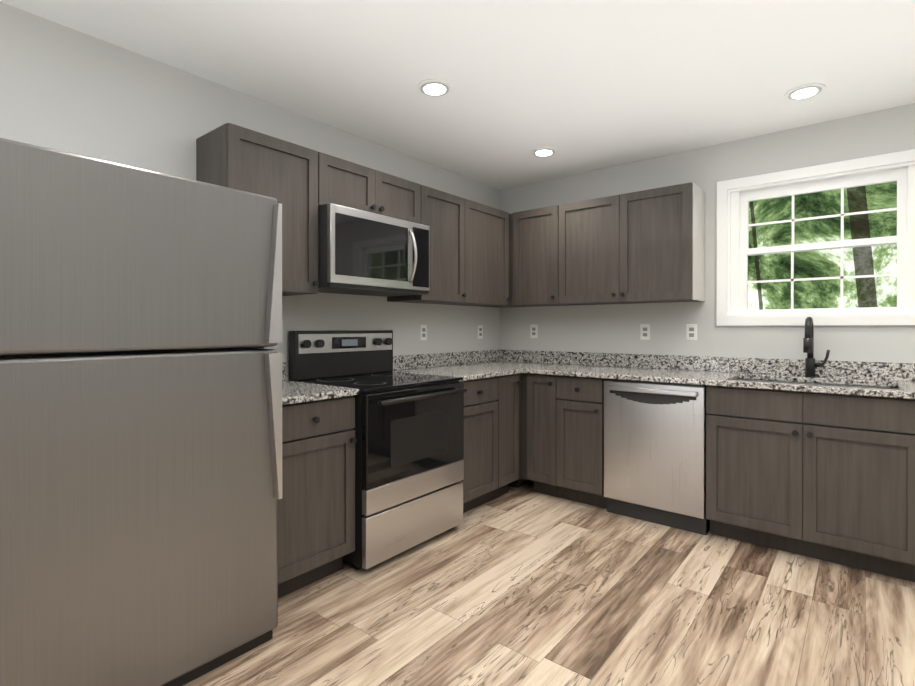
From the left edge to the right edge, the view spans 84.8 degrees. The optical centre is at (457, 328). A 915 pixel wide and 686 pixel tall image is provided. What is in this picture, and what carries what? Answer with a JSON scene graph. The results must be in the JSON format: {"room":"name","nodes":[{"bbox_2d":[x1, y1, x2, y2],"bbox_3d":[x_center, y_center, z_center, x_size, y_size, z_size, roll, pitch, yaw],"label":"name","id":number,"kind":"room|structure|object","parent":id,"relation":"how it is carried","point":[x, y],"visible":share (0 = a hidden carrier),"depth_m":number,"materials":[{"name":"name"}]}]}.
{"room":"kitchen","nodes":[
{"label":"kitchen","id":0,"kind":"room"},
{"bbox_2d":[0,2,499,379],"bbox_3d":[-1.299,-0.022,2.538,0.100,2.455,5.400,0,0,39],"label":"wall","id":1,"kind":"structure","parent":0,"point":[66,89],"depth_m":2.38,"materials":[{"name":"grey paint"}]},
{"bbox_2d":[196,123,318,295],"bbox_3d":[-0.998,-0.561,2.543,0.354,0.750,0.481,0,0,39],"label":"upper cabinet","id":2,"kind":"object","parent":1,"relation":"attached to","point":[237,157],"visible":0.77,"depth_m":2.49,"materials":[{"name":"brown wood"}]},
{"bbox_2d":[318,152,420,223],"bbox_3d":[-0.598,-0.798,3.034,0.354,0.280,0.780,0,0,39],"label":"upper cabinet","id":3,"kind":"object","parent":1,"relation":"attached to","point":[342,182],"visible":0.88,"depth_m":2.90,"materials":[{"name":"brown wood"}]},
{"bbox_2d":[318,203,429,296],"bbox_3d":[-0.554,-0.437,2.997,0.472,0.433,0.761,0,0,39],"label":"microwave","id":4,"kind":"object","parent":3,"relation":"attached to","point":[361,252],"visible":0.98,"depth_m":2.81,"materials":[{"name":"grey metal"}]},
{"bbox_2d":[420,325,426,339],"bbox_3d":[-0.253,0.027,3.736,0.008,0.115,0.070,0,0,39],"label":"electrical outlet","id":5,"kind":"object","parent":1,"relation":"attached to","point":[423,332],"visible":1,"depth_m":3.73,"materials":[{"name":"white plastic"}]},
{"bbox_2d":[387,185,510,305],"bbox_3d":[-0.019,-0.565,3.745,0.354,0.750,1.044,0,0,39],"label":"upper cabinet","id":6,"kind":"object","parent":1,"relation":"attached to","point":[469,252],"visible":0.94,"depth_m":3.60,"materials":[{"name":"brown wood"}]},
{"bbox_2d":[478,325,482,338],"bbox_3d":[0.195,0.025,4.287,0.008,0.115,0.070,0,0,39],"label":"electrical outlet","id":7,"kind":"object","parent":1,"relation":"attached to","point":[480,331],"visible":1,"depth_m":4.29,"materials":[{"name":"white plastic"}]},
{"bbox_2d":[0,0,914,189],"bbox_3d":[0.407,-1.295,1.145,4.500,0.100,5.400,0,0,39],"label":"ceiling","id":8,"kind":"structure","parent":0,"point":[580,86],"depth_m":2.36,"materials":[{"name":"white paint"}]},
{"bbox_2d":[417,79,451,96],"bbox_3d":[-0.118,-1.243,2.591,0.180,0.012,0.180,0,0,39],"label":"recessed light","id":9,"kind":"object","parent":8,"relation":"in","point":[434,88],"visible":1,"depth_m":2.57,"materials":[{"name":"white plastic"}]},
{"bbox_2d":[531,147,556,156],"bbox_3d":[0.610,-1.246,3.533,0.180,0.012,0.180,0,0,39],"label":"recessed light","id":10,"kind":"object","parent":8,"relation":"in","point":[543,151],"visible":0.98,"depth_m":3.51,"materials":[{"name":"white plastic"}]},
{"bbox_2d":[784,83,825,100],"bbox_3d":[1.825,-1.243,2.634,0.180,0.012,0.180,0,0,39],"label":"recessed light","id":11,"kind":"object","parent":8,"relation":"in","point":[806,91],"visible":1,"depth_m":2.62,"materials":[{"name":"white plastic"}]},
{"bbox_2d":[183,481,914,685],"bbox_3d":[0.407,1.260,1.153,4.500,0.100,5.400,0,0,39],"label":"floor","id":12,"kind":"structure","parent":0,"point":[525,585],"depth_m":2.12,"materials":[{"name":"brown wood"}]},
{"bbox_2d":[0,138,281,685],"bbox_3d":[-1.246,0.350,1.840,0.804,1.715,0.853,0,0,39],"label":"refrigerator","id":13,"kind":"object","parent":12,"relation":"on","point":[140,414],"visible":1,"depth_m":1.55,"materials":[{"name":"grey metal"}]},
{"bbox_2d":[278,396,356,597],"bbox_3d":[-0.881,0.764,2.458,0.650,0.884,0.480,0,0,39],"label":"base cabinet","id":14,"kind":"object","parent":12,"relation":"on","point":[316,522],"visible":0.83,"depth_m":2.30,"materials":[{"name":"brown wood"}]},
{"bbox_2d":[282,362,358,404],"bbox_3d":[-0.882,0.256,2.457,0.648,0.130,0.480,0,0,39],"label":"countertop","id":15,"kind":"structure","parent":14,"relation":"on","point":[293,392],"depth_m":2.37,"materials":[{"name":"stone"}]},
{"bbox_2d":[288,330,466,569],"bbox_3d":[-0.438,0.607,2.905,0.731,1.195,0.765,0,0,39],"label":"range","id":16,"kind":"object","parent":12,"relation":"on","point":[409,452],"visible":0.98,"depth_m":2.73,"materials":[{"name":"black metal"}]},
{"bbox_2d":[460,377,497,512],"bbox_3d":[-0.095,0.761,3.423,0.650,0.884,0.461,0,0,39],"label":"base cabinet","id":17,"kind":"object","parent":12,"relation":"on","point":[480,480],"visible":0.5,"depth_m":3.28,"materials":[{"name":"brown wood"}]},
{"bbox_2d":[487,374,520,501],"bbox_3d":[0.134,0.760,3.705,0.650,0.884,0.260,0,0,39],"label":"base cabinet","id":18,"kind":"object","parent":12,"relation":"on","point":[508,429],"visible":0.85,"depth_m":3.54,"materials":[{"name":"brown wood"}]},
{"bbox_2d":[393,351,525,380],"bbox_3d":[-0.007,0.252,3.520,0.660,0.130,0.726,0,0,39],"label":"countertop","id":19,"kind":"structure","parent":18,"relation":"on","point":[469,365],"depth_m":3.73,"materials":[{"name":"stone"}]},
{"bbox_2d":[508,373,531,487],"bbox_3d":[0.429,0.759,4.059,0.659,0.884,0.659,0,0,39],"label":"base cabinet","id":20,"kind":"object","parent":12,"relation":"on","point":[522,480],"visible":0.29,"depth_m":3.65,"materials":[{"name":"brown wood"}]},
{"bbox_2d":[527,373,562,497],"bbox_3d":[0.778,0.760,3.780,0.233,0.884,0.650,0,0,39],"label":"base cabinet","id":21,"kind":"object","parent":12,"relation":"on","point":[541,430],"visible":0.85,"depth_m":3.57,"materials":[{"name":"brown wood"}]},
{"bbox_2d":[556,375,606,508],"bbox_3d":[1.001,0.760,3.599,0.334,0.884,0.650,0,0,39],"label":"base cabinet","id":22,"kind":"object","parent":12,"relation":"on","point":[579,439],"visible":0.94,"depth_m":3.38,"materials":[{"name":"brown wood"}]},
{"bbox_2d":[604,378,709,534],"bbox_3d":[1.371,0.763,3.299,0.604,0.880,0.648,0,0,39],"label":"dishwasher","id":23,"kind":"object","parent":12,"relation":"on","point":[654,452],"visible":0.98,"depth_m":3.05,"materials":[{"name":"grey metal"}]},
{"bbox_2d":[706,385,914,581],"bbox_3d":[1.968,0.763,2.812,0.920,0.884,0.650,0,0,39],"label":"base cabinet","id":24,"kind":"object","parent":12,"relation":"on","point":[828,477],"visible":0.92,"depth_m":2.56,"materials":[{"name":"brown wood"}]},
{"bbox_2d":[482,349,914,398],"bbox_3d":[1.427,0.343,3.245,3.233,0.310,0.658,0,0,39],"label":"countertop","id":25,"kind":"structure","parent":24,"relation":"on","point":[886,379],"depth_m":3.14,"materials":[{"name":"stone"}]},
{"bbox_2d":[803,317,829,376],"bbox_3d":[2.096,0.108,2.925,0.124,0.361,0.220,0,0,39],"label":"faucet","id":26,"kind":"object","parent":25,"relation":"on","point":[811,364],"visible":1,"depth_m":2.96,"materials":[{"name":"black metal"}]},
{"bbox_2d":[500,103,914,362],"bbox_3d":[2.080,-0.024,3.204,4.300,2.455,0.100,0,0,39],"label":"wall","id":27,"kind":"structure","parent":0,"point":[610,328],"depth_m":3.43,"materials":[{"name":"grey paint"}]},
{"bbox_2d":[480,205,571,307],"bbox_3d":[0.561,-0.567,4.143,0.753,0.750,0.354,0,0,39],"label":"upper cabinet","id":28,"kind":"object","parent":27,"relation":"attached to","point":[533,257],"visible":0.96,"depth_m":3.94,"materials":[{"name":"brown wood"}]},
{"bbox_2d":[530,325,537,337],"bbox_3d":[0.655,0.020,4.293,0.070,0.115,0.008,0,0,39],"label":"electrical outlet","id":29,"kind":"object","parent":27,"relation":"attached to","point":[533,331],"visible":1,"depth_m":4.29,"materials":[{"name":"white plastic"}]},
{"bbox_2d":[558,182,703,304],"bbox_3d":[1.221,-0.565,3.606,0.942,0.750,0.354,0,0,39],"label":"upper cabinet","id":30,"kind":"object","parent":27,"relation":"attached to","point":[633,248],"visible":1,"depth_m":3.46,"materials":[{"name":"brown wood"}]},
{"bbox_2d":[640,324,649,339],"bbox_3d":[1.386,0.022,3.698,0.070,0.115,0.008,0,0,39],"label":"electrical outlet","id":31,"kind":"object","parent":27,"relation":"attached to","point":[644,331],"visible":1,"depth_m":3.70,"materials":[{"name":"white plastic"}]},
{"bbox_2d":[686,324,696,340],"bbox_3d":[1.635,0.023,3.496,0.070,0.115,0.008,0,0,39],"label":"electrical outlet","id":32,"kind":"object","parent":27,"relation":"attached to","point":[691,331],"visible":1,"depth_m":3.49,"materials":[{"name":"white plastic"}]},
{"bbox_2d":[692,182,704,301],"bbox_3d":[1.605,-0.564,3.327,0.006,0.750,0.303,0,0,39],"label":"panel","id":33,"kind":"object","parent":27,"relation":"attached to","point":[698,276],"visible":1,"depth_m":3.31,"materials":[{"name":"grey wood"}]},
{"bbox_2d":[717,149,914,325],"bbox_3d":[2.218,-0.507,3.091,1.093,0.970,0.138,0,0,39],"label":"window","id":34,"kind":"structure","parent":27,"relation":"in","point":[735,197],"depth_m":3.08,"materials":[{"name":"white wood"}]},
{"label":"outside","id":35,"kind":"structure","parent":0,"visible":0},
{"bbox_2d":[748,181,896,309],"bbox_3d":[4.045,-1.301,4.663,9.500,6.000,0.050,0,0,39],"label":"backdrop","id":36,"kind":"structure","parent":35,"point":[869,291],"depth_m":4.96,"materials":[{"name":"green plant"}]}
]}

